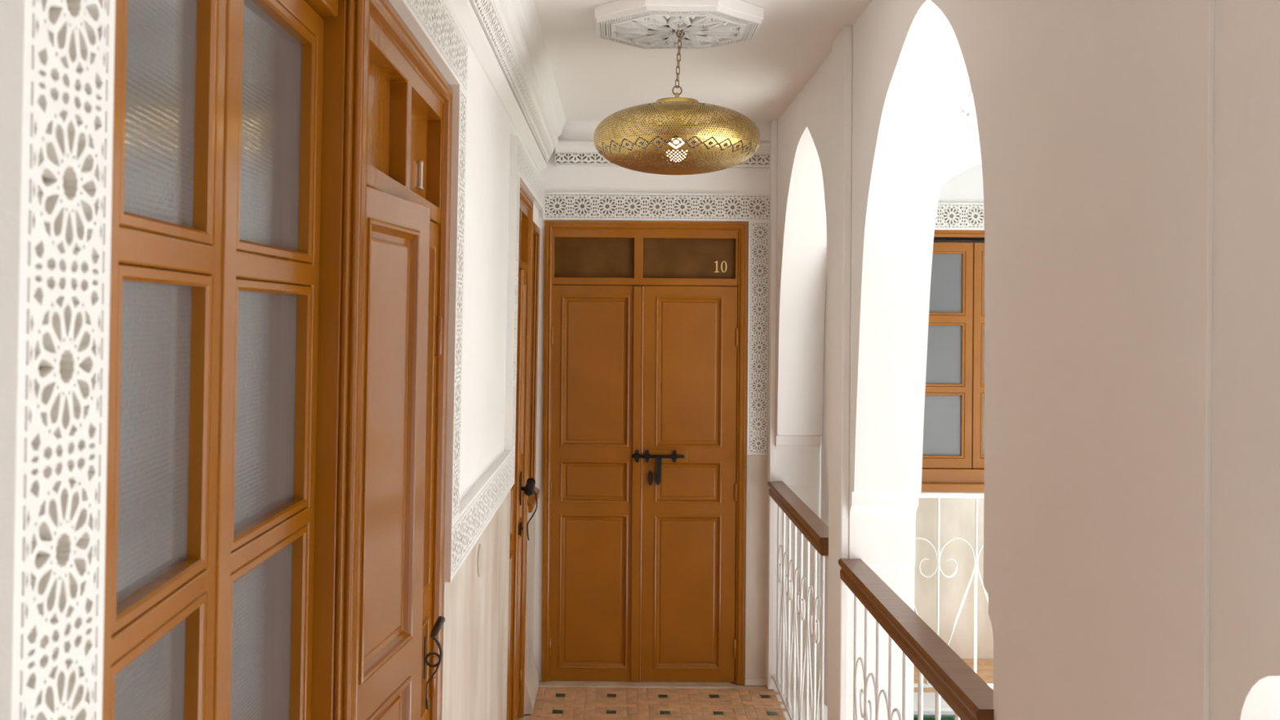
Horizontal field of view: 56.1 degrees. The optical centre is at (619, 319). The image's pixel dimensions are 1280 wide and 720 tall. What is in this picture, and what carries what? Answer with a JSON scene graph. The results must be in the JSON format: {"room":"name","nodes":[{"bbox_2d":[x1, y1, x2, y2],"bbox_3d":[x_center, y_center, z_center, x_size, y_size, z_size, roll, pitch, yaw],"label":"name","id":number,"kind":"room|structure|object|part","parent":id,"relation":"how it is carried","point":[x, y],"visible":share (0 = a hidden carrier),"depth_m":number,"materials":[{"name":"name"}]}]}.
{"room":"hotel corridor","nodes":[
{"label":"hotel corridor","id":0,"kind":"room"},
{"bbox_2d":[440,43,538,719],"bbox_3d":[-0.481,0.355,1.677,0.212,2.580,7.754,1,0,0],"label":"wall","id":1,"kind":"structure","parent":0,"point":[474,666],"depth_m":3.35,"materials":[{"name":"white paint"}]},
{"bbox_2d":[0,0,115,719],"bbox_3d":[-0.368,0.030,0.771,0.037,1.076,0.126,0,0,0],"label":"trim","id":2,"kind":"structure","parent":1,"relation":"attached to","point":[57,56],"depth_m":0.75,"materials":[{"name":"beige paint"}]},
{"bbox_2d":[102,0,366,719],"bbox_3d":[-0.462,0.142,1.274,0.180,1.286,0.879,1,0,0],"label":"window","id":3,"kind":"structure","parent":1,"relation":"in","point":[239,125],"depth_m":1.31,"materials":[{"name":"brown paint"}]},
{"bbox_3d":[-0.439,0.434,1.099,0.004,0.292,0.248,1,0,-3],"label":"pane","id":4,"kind":"part","parent":3,"relation":"part of","materials":[{"name":"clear glass"}]},
{"bbox_3d":[-0.433,0.104,1.099,0.004,0.282,0.248,1,0,-3],"label":"pane","id":5,"kind":"part","parent":3,"relation":"part of","materials":[{"name":"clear glass"}]},
{"bbox_3d":[-0.427,-0.232,1.099,0.004,0.290,0.248,1,0,-3],"label":"pane","id":6,"kind":"part","parent":3,"relation":"part of","materials":[{"name":"glass"}]},
{"bbox_3d":[-0.430,0.113,1.081,0.036,1.066,0.364,1,0,-3],"label":"sash","id":7,"kind":"part","parent":3,"relation":"part of","materials":[{"name":"brown paint"}]},
{"bbox_3d":[-0.448,0.434,1.476,0.004,0.292,0.308,1,0,0],"label":"pane","id":8,"kind":"part","parent":3,"relation":"part of","materials":[{"name":"glass"}]},
{"bbox_3d":[-0.442,0.104,1.476,0.004,0.282,0.308,1,0,0],"label":"pane","id":9,"kind":"part","parent":3,"relation":"part of","materials":[{"name":"glass"}]},
{"bbox_3d":[-0.440,0.113,1.472,0.036,1.066,0.403,1,0,0],"label":"sash","id":10,"kind":"part","parent":3,"relation":"part of","materials":[{"name":"brown paint"}]},
{"bbox_3d":[-0.436,-0.232,1.476,0.004,0.290,0.308,1,0,0],"label":"pane","id":11,"kind":"part","parent":3,"relation":"part of","materials":[{"name":"glass"}]},
{"bbox_3d":[-0.427,-0.441,1.275,0.070,0.038,0.790,1,0,0],"label":"head rail","id":12,"kind":"part","parent":3,"relation":"part of","materials":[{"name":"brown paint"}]},
{"bbox_3d":[-0.432,0.143,1.274,0.121,1.286,0.879,1,0,0],"label":"casing","id":13,"kind":"part","parent":3,"relation":"part of","materials":[{"name":"brown paint"}]},
{"bbox_2d":[353,0,453,719],"bbox_3d":[-0.417,0.574,2.151,0.127,2.146,0.873,1,0,0],"label":"door","id":14,"kind":"structure","parent":1,"relation":"in","point":[399,619],"depth_m":2.06,"materials":[{"name":"brown paint"}]},
{"bbox_3d":[-0.411,-0.331,1.945,0.006,0.190,0.376,1,0,0],"label":"transom panel","id":15,"kind":"part","parent":14,"relation":"part of","materials":[{"name":"brown paint"}]},
{"bbox_3d":[-0.373,0.198,1.940,0.015,0.704,0.270,1,0,6],"label":"panel","id":16,"kind":"part","parent":14,"relation":"part of","materials":[{"name":"brown paint"}]},
{"bbox_3d":[-0.383,0.713,1.940,0.015,0.195,0.270,1,0,6],"label":"panel","id":17,"kind":"part","parent":14,"relation":"part of","materials":[{"name":"brown paint"}]},
{"bbox_3d":[-0.401,-0.337,2.147,0.046,0.266,0.797,1,0,0],"label":"transom frame","id":18,"kind":"part","parent":14,"relation":"part of","materials":[{"name":"brown paint"}]},
{"bbox_3d":[-0.411,-0.331,2.353,0.006,0.190,0.369,1,0,0],"label":"transom panel","id":19,"kind":"part","parent":14,"relation":"part of","materials":[{"name":"brown paint"}]},
{"bbox_3d":[-0.404,0.712,2.357,0.015,0.195,0.260,1,0,0],"label":"panel","id":20,"kind":"part","parent":14,"relation":"part of","materials":[{"name":"brown paint"}]},
{"bbox_3d":[-0.395,0.197,2.357,0.015,0.704,0.260,1,0,0],"label":"panel","id":21,"kind":"part","parent":14,"relation":"part of","materials":[{"name":"brown paint"}]},
{"bbox_3d":[-0.380,0.703,2.457,0.042,0.195,0.016,1,0,0],"label":"handle","id":22,"kind":"part","parent":14,"relation":"part of","materials":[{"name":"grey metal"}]},
{"bbox_2d":[388,0,467,94],"bbox_3d":[-0.357,-0.569,1.710,0.028,0.122,2.004,1,0,0],"label":"trim","id":23,"kind":"structure","parent":1,"relation":"attached to","point":[433,23],"depth_m":2.32,"materials":[{"name":"beige paint"}]},
{"bbox_2d":[444,84,466,524],"bbox_3d":[-0.367,-0.034,2.651,0.035,0.948,0.123,0,0,0],"label":"trim","id":24,"kind":"structure","parent":1,"relation":"attached to","point":[459,95],"depth_m":2.59,"materials":[{"name":"beige paint"}]},
{"bbox_2d":[443,447,515,582],"bbox_3d":[-0.377,0.503,3.374,0.028,0.127,1.569,1,0,0],"label":"trim","id":25,"kind":"structure","parent":1,"relation":"attached to","point":[479,505],"depth_m":3.07,"materials":[{"name":"beige paint"}]},
{"bbox_2d":[476,543,482,577],"bbox_3d":[-0.377,0.647,3.230,0.006,0.089,0.083,1,0,0],"label":"cover plate","id":26,"kind":"object","parent":1,"relation":"attached to","point":[479,563],"visible":1,"depth_m":3.21,"materials":[{"name":"beige plastic"}]},
{"bbox_2d":[445,0,565,171],"bbox_3d":[-0.319,-0.787,1.612,0.150,0.234,7.624,0,0,0],"label":"trim","id":27,"kind":"structure","parent":1,"relation":"attached to","point":[505,37],"depth_m":3.58,"materials":[{"name":"white paint"}]},
{"bbox_2d":[504,171,519,450],"bbox_3d":[-0.367,-0.029,4.094,0.035,0.938,0.129,0,0,0],"label":"trim","id":28,"kind":"structure","parent":1,"relation":"attached to","point":[514,177],"depth_m":4.03,"materials":[{"name":"beige paint"}]},
{"bbox_2d":[506,183,537,719],"bbox_3d":[-0.398,0.577,4.580,0.166,2.140,0.840,1,0,0],"label":"door","id":29,"kind":"structure","parent":1,"relation":"in","point":[523,486],"depth_m":4.79,"materials":[{"name":"brown paint"}]},
{"bbox_3d":[-0.414,1.224,4.388,0.015,0.714,0.255,1,0,0],"label":"panel","id":30,"kind":"part","parent":29,"relation":"part of","materials":[{"name":"brown paint"}]},
{"bbox_3d":[-0.404,0.715,4.388,0.015,0.195,0.255,1,0,0],"label":"panel","id":31,"kind":"part","parent":29,"relation":"part of","materials":[{"name":"brown paint"}]},
{"bbox_3d":[-0.395,0.201,4.388,0.015,0.702,0.255,1,0,0],"label":"panel","id":32,"kind":"part","parent":29,"relation":"part of","materials":[{"name":"brown paint"}]},
{"bbox_3d":[-0.414,1.224,4.769,0.015,0.714,0.245,1,0,0],"label":"panel","id":33,"kind":"part","parent":29,"relation":"part of","materials":[{"name":"brown paint"}]},
{"bbox_3d":[-0.404,0.715,4.769,0.015,0.195,0.245,1,0,0],"label":"panel","id":34,"kind":"part","parent":29,"relation":"part of","materials":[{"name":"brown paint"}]},
{"bbox_3d":[-0.379,0.801,4.615,0.012,0.044,0.044,1,0,0],"label":"latch plate","id":35,"kind":"part","parent":29,"relation":"part of","materials":[{"name":"black metal"}]},
{"bbox_3d":[-0.401,-0.331,4.576,0.046,0.265,0.764,1,0,0],"label":"transom frame","id":36,"kind":"part","parent":29,"relation":"part of","materials":[{"name":"brown paint"}]},
{"bbox_3d":[-0.395,0.201,4.769,0.015,0.702,0.245,1,0,0],"label":"panel","id":37,"kind":"part","parent":29,"relation":"part of","materials":[{"name":"brown paint"}]},
{"bbox_3d":[-0.431,0.576,4.580,0.100,2.140,0.840,1,0,0],"label":"casing","id":38,"kind":"part","parent":29,"relation":"part of","materials":[{"name":"brown paint"}]},
{"bbox_3d":[-0.351,0.715,4.621,0.060,0.266,0.097,0,0,15],"label":"handle","id":39,"kind":"part","parent":29,"relation":"part of","materials":[{"name":"black metal"}]},
{"bbox_2d":[509,134,544,209],"bbox_3d":[-0.357,-0.560,4.732,0.028,0.124,1.406,1,0,0],"label":"trim","id":40,"kind":"structure","parent":1,"relation":"attached to","point":[520,162],"depth_m":4.45,"materials":[{"name":"beige paint"}]},
{"bbox_2d":[524,652,538,714],"bbox_3d":[-0.381,1.570,4.007,0.033,0.146,2.834,1,0,0],"label":"baseboard","id":41,"kind":"structure","parent":1,"relation":"attached to","point":[531,680],"depth_m":5.13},
{"bbox_2d":[528,221,540,512],"bbox_3d":[-0.423,0.194,5.220,0.142,1.216,0.438,1,0,0],"label":"window","id":42,"kind":"structure","parent":1,"relation":"in","point":[535,242],"depth_m":5.41,"materials":[{"name":"brown paint"}]},
{"bbox_3d":[-0.374,0.779,5.220,0.022,0.049,0.438,1,0,0],"label":"sill","id":43,"kind":"part","parent":42,"relation":"part of","materials":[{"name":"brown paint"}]},
{"bbox_2d":[533,121,769,685],"bbox_3d":[0.147,0.376,5.543,1.500,2.550,0.222,0,0,0],"label":"wall","id":44,"kind":"structure","parent":0,"point":[555,179],"depth_m":5.46,"materials":[{"name":"white paint"}]},
{"bbox_2d":[541,220,747,684],"bbox_3d":[0.111,0.602,5.483,0.921,2.098,0.120,0,0,0],"label":"door","id":45,"kind":"structure","parent":44,"relation":"in","point":[644,410],"depth_m":5.47,"materials":[{"name":"brown paint"}]},
{"bbox_3d":[-0.121,1.235,5.463,0.310,0.700,0.015,0,0,0],"label":"panel","id":46,"kind":"part","parent":45,"relation":"part of","materials":[{"name":"brown paint"}]},
{"bbox_3d":[-0.117,-0.284,5.489,0.367,0.186,0.006,0,0,0],"label":"transom panel","id":47,"kind":"part","parent":45,"relation":"part of","materials":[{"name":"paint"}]},
{"bbox_3d":[-0.117,0.736,5.463,0.310,0.191,0.015,0,0,0],"label":"panel","id":48,"kind":"part","parent":45,"relation":"part of","materials":[{"name":"brown paint"}]},
{"bbox_3d":[-0.114,0.232,5.463,0.310,0.688,0.015,0,0,0],"label":"panel","id":49,"kind":"part","parent":45,"relation":"part of","materials":[{"name":"brown paint"}]},
{"bbox_3d":[0.114,-0.288,5.479,0.845,0.259,0.046,0,0,0],"label":"transom frame","id":50,"kind":"part","parent":45,"relation":"part of","materials":[{"name":"brown paint"}]},
{"bbox_3d":[0.139,0.719,5.454,0.020,0.068,0.018,0,0,0],"label":"keyhole plate","id":51,"kind":"part","parent":45,"relation":"part of","materials":[{"name":"black metal"}]},
{"bbox_3d":[0.306,1.238,5.463,0.303,0.700,0.015,0,0,0],"label":"panel","id":52,"kind":"part","parent":45,"relation":"part of","materials":[{"name":"brown paint"}]},
{"bbox_3d":[0.310,0.739,5.463,0.303,0.191,0.015,0,0,0],"label":"panel","id":53,"kind":"part","parent":45,"relation":"part of","materials":[{"name":"brown paint"}]},
{"bbox_3d":[0.315,-0.281,5.489,0.426,0.186,0.006,0,0,0],"label":"transom panel","id":54,"kind":"part","parent":45,"relation":"part of","materials":[{"name":"paint"}]},
{"bbox_3d":[0.314,0.235,5.463,0.303,0.688,0.015,0,0,0],"label":"panel","id":55,"kind":"part","parent":45,"relation":"part of","materials":[{"name":"brown paint"}]},
{"bbox_2d":[542,191,769,221],"bbox_3d":[0.170,-0.513,5.447,1.037,0.124,0.016,0,0,0],"label":"trim","id":56,"kind":"structure","parent":44,"relation":"attached to","point":[557,206],"depth_m":5.44,"materials":[{"name":"beige paint"}]},
{"bbox_2d":[555,138,771,168],"bbox_3d":[0.193,-0.757,5.432,0.975,0.124,0.045,0,0,0],"label":"trim","id":57,"kind":"structure","parent":44,"relation":"attached to","point":[568,153],"depth_m":5.43,"materials":[{"name":"beige paint"}]},
{"bbox_3d":[0.193,-0.787,5.432,0.975,0.063,0.045,0,0,0],"label":"moulding","id":58,"kind":"part","parent":57,"relation":"part of","materials":[{"name":"white paint"}]},
{"bbox_2d":[746,221,769,454],"bbox_3d":[0.632,0.081,5.447,0.104,1.058,0.016,0,0,0],"label":"trim","id":59,"kind":"structure","parent":44,"relation":"attached to","point":[757,366],"depth_m":5.44,"materials":[{"name":"beige paint"}]},
{"bbox_2d":[533,0,872,123],"bbox_3d":[0.147,-0.969,1.727,1.520,0.140,7.854,0,0,0],"label":"ceiling","id":60,"kind":"structure","parent":0,"point":[758,78],"depth_m":4.19,"materials":[{"name":"white paint"}]},
{"bbox_2d":[594,0,763,49],"bbox_3d":[0.170,-0.873,3.540,0.484,0.051,0.484,0,0,0],"label":"ceiling rose","id":61,"kind":"object","parent":60,"relation":"attached to","point":[639,24],"visible":0.99,"depth_m":3.44,"materials":[{"name":"white paint"}]},
{"bbox_2d":[593,30,760,175],"bbox_3d":[0.168,-0.643,3.530,0.490,0.422,0.490,0,0,30],"label":"pendant lamp","id":62,"kind":"object","parent":61,"relation":"hanging from","point":[677,150],"visible":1,"depth_m":3.38,"materials":[{"name":"gold metal"}]},
{"bbox_3d":[0.167,-0.498,3.530,0.066,0.067,0.066,0,0,0],"label":"bulb","id":63,"kind":"part","parent":62,"relation":"part of","materials":[{"name":"beige glass"}]},
{"bbox_3d":[0.167,-0.530,3.530,0.490,0.197,0.490,0,0,0],"label":"lamp shade","id":64,"kind":"part","parent":62,"relation":"part of","materials":[{"name":"gold metal"}]},
{"bbox_2d":[518,658,993,719],"bbox_3d":[1.677,1.730,1.900,4.620,0.145,8.200,0,0,0],"label":"floor","id":65,"kind":"structure","parent":0,"point":[554,700],"depth_m":5.21,"materials":[{"name":"beige tile"}]},
{"bbox_2d":[817,445,821,675],"bbox_3d":[0.922,0.382,5.778,0.050,2.550,0.444,0,0,0],"label":"wall","id":66,"kind":"structure","parent":0,"point":[820,487],"depth_m":5.56,"materials":[{"name":"white paint"}]},
{"bbox_2d":[819,124,982,717],"bbox_3d":[2.426,0.068,5.250,3.048,4.200,0.200,0,0,0],"label":"wall","id":67,"kind":"structure","parent":0,"point":[963,153],"depth_m":5.17,"materials":[{"name":"white paint"}]},
{"bbox_2d":[913,706,954,715],"bbox_3d":[2.413,1.678,5.125,3.040,0.020,0.049,0,0,0],"label":"trim","id":68,"kind":"structure","parent":67,"relation":"attached to","point":[926,710],"depth_m":5.10,"materials":[{"name":"white paint"}]},
{"bbox_2d":[913,492,993,688],"bbox_3d":[1.731,1.183,5.250,1.380,0.850,0.030,0,0,0],"label":"balustrade","id":69,"kind":"object","parent":67,"relation":"attached to","point":[976,495],"visible":0.19,"depth_m":5.25,"materials":[{"name":"white metal"}]},
{"bbox_3d":[1.734,0.769,5.250,1.380,0.022,0.030,0,0,0],"label":"rail","id":70,"kind":"part","parent":69,"relation":"part of","materials":[{"name":"white metal"}]},
{"bbox_2d":[954,79,977,124],"bbox_3d":[2.398,-1.012,5.138,3.020,0.360,0.023,0,0,0],"label":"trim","id":71,"kind":"structure","parent":67,"relation":"attached to","point":[966,114],"depth_m":5.13,"materials":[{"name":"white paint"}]},
{"bbox_2d":[914,164,993,658],"bbox_3d":[2.472,0.394,5.956,3.050,2.550,0.128,0,0,0],"label":"wall","id":72,"kind":"structure","parent":0,"point":[957,515],"depth_m":5.89,"materials":[{"name":"white paint"}]},
{"bbox_2d":[920,230,985,492],"bbox_3d":[1.741,0.211,5.949,0.715,1.305,0.142,0,0,0],"label":"window","id":73,"kind":"structure","parent":72,"relation":"in","point":[953,445],"depth_m":5.92,"materials":[{"name":"brown paint"}]},
{"bbox_3d":[1.584,0.520,5.940,0.210,0.303,0.004,0,0,0],"label":"pane","id":74,"kind":"part","parent":73,"relation":"part of","materials":[{"name":"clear glass"}]},
{"bbox_3d":[1.587,0.171,5.940,0.210,0.294,0.004,0,0,0],"label":"pane","id":75,"kind":"part","parent":73,"relation":"part of","materials":[{"name":"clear glass"}]},
{"bbox_3d":[1.589,-0.182,5.940,0.210,0.296,0.004,0,0,0],"label":"pane","id":76,"kind":"part","parent":73,"relation":"part of","materials":[{"name":"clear glass"}]},
{"bbox_3d":[1.588,0.174,5.938,0.304,1.115,0.036,0,0,0],"label":"sash","id":77,"kind":"part","parent":73,"relation":"part of","materials":[{"name":"brown paint"}]},
{"bbox_3d":[1.736,0.833,5.899,0.715,0.060,0.042,0,0,0],"label":"sill","id":78,"kind":"part","parent":73,"relation":"part of","materials":[{"name":"brown paint"}]},
{"bbox_3d":[1.737,0.771,5.929,0.635,0.073,0.042,0,0,0],"label":"rail","id":79,"kind":"part","parent":73,"relation":"part of","materials":[{"name":"brown paint"}]},
{"bbox_3d":[1.741,0.205,5.960,0.715,1.293,0.121,0,0,0],"label":"casing","id":80,"kind":"part","parent":73,"relation":"part of","materials":[{"name":"brown paint"}]},
{"bbox_3d":[1.896,0.177,5.938,0.304,1.115,0.036,0,0,0],"label":"sash","id":81,"kind":"part","parent":73,"relation":"part of","materials":[{"name":"brown paint"}]},
{"bbox_3d":[1.894,0.523,5.940,0.210,0.303,0.004,0,0,0],"label":"pane","id":82,"kind":"part","parent":73,"relation":"part of","materials":[{"name":"grey glass"}]},
{"bbox_3d":[1.899,-0.180,5.940,0.210,0.296,0.004,0,0,0],"label":"pane","id":83,"kind":"part","parent":73,"relation":"part of","materials":[{"name":"grey glass"}]},
{"bbox_3d":[1.897,0.173,5.940,0.210,0.294,0.004,0,0,0],"label":"pane","id":84,"kind":"part","parent":73,"relation":"part of","materials":[{"name":"grey glass"}]},
{"bbox_2d":[934,202,984,230],"bbox_3d":[1.804,-0.508,5.892,1.201,0.131,0.016,0,0,0],"label":"trim","id":85,"kind":"structure","parent":72,"relation":"attached to","point":[949,215],"depth_m":5.88,"materials":[{"name":"beige paint"}]},
{"bbox_2d":[773,0,1279,719],"bbox_3d":[0.800,0.056,1.677,0.200,4.200,7.754,0,0,0],"label":"wall","id":86,"kind":"structure","parent":0,"point":[913,61],"depth_m":2.27,"materials":[{"name":"white paint"}]},
{"bbox_2d":[765,120,777,689],"bbox_3d":[0.685,0.380,5.413,0.025,2.550,0.082,0,0,0],"label":"trim","id":87,"kind":"structure","parent":86,"relation":"attached to","point":[774,124],"depth_m":5.37,"materials":[{"name":"white paint"}]},
{"bbox_2d":[767,481,828,719],"bbox_3d":[0.695,1.162,4.687,0.074,0.877,1.398,0,0,0],"label":"balustrade","id":88,"kind":"object","parent":86,"relation":"attached to","point":[810,526],"visible":1,"depth_m":4.61,"materials":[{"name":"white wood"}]},
{"bbox_3d":[0.698,0.753,4.687,0.074,0.060,1.398,0,0,0],"label":"handrail","id":89,"kind":"part","parent":88,"relation":"part of","materials":[{"name":"brown wood"}]},
{"bbox_2d":[826,25,853,719],"bbox_3d":[0.685,0.380,3.748,0.025,2.550,0.219,0,0,0],"label":"column","id":90,"kind":"structure","parent":86,"relation":"attached to","point":[842,44],"depth_m":3.68,"materials":[{"name":"white paint"}]},
{"bbox_2d":[838,558,994,719],"bbox_3d":[0.695,1.162,2.934,0.074,0.877,1.410,0,0,0],"label":"balustrade","id":91,"kind":"object","parent":86,"relation":"attached to","point":[970,697],"visible":1,"depth_m":2.91,"materials":[{"name":"brown wood"}]},
{"bbox_2d":[1035,0,1214,719],"bbox_3d":[0.694,0.380,1.703,0.007,2.550,0.572,0,0,0],"label":"pillar","id":92,"kind":"structure","parent":86,"relation":"attached to","point":[1126,156],"depth_m":1.65,"materials":[{"name":"white paint"}]},
{"bbox_3d":[2.410,2.093,1.875,3.048,0.150,6.550,0,0,0],"label":"floor","id":93,"kind":"structure","parent":0,"visible":0},
{"bbox_2d":[913,716,954,719],"bbox_3d":[2.461,1.853,4.774,2.850,0.332,0.648,0,0,0],"label":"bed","id":94,"kind":"object","parent":93,"relation":"on","point":[931,717],"visible":0.12,"depth_m":5.08,"materials":[{"name":"green fabric"}]}
]}

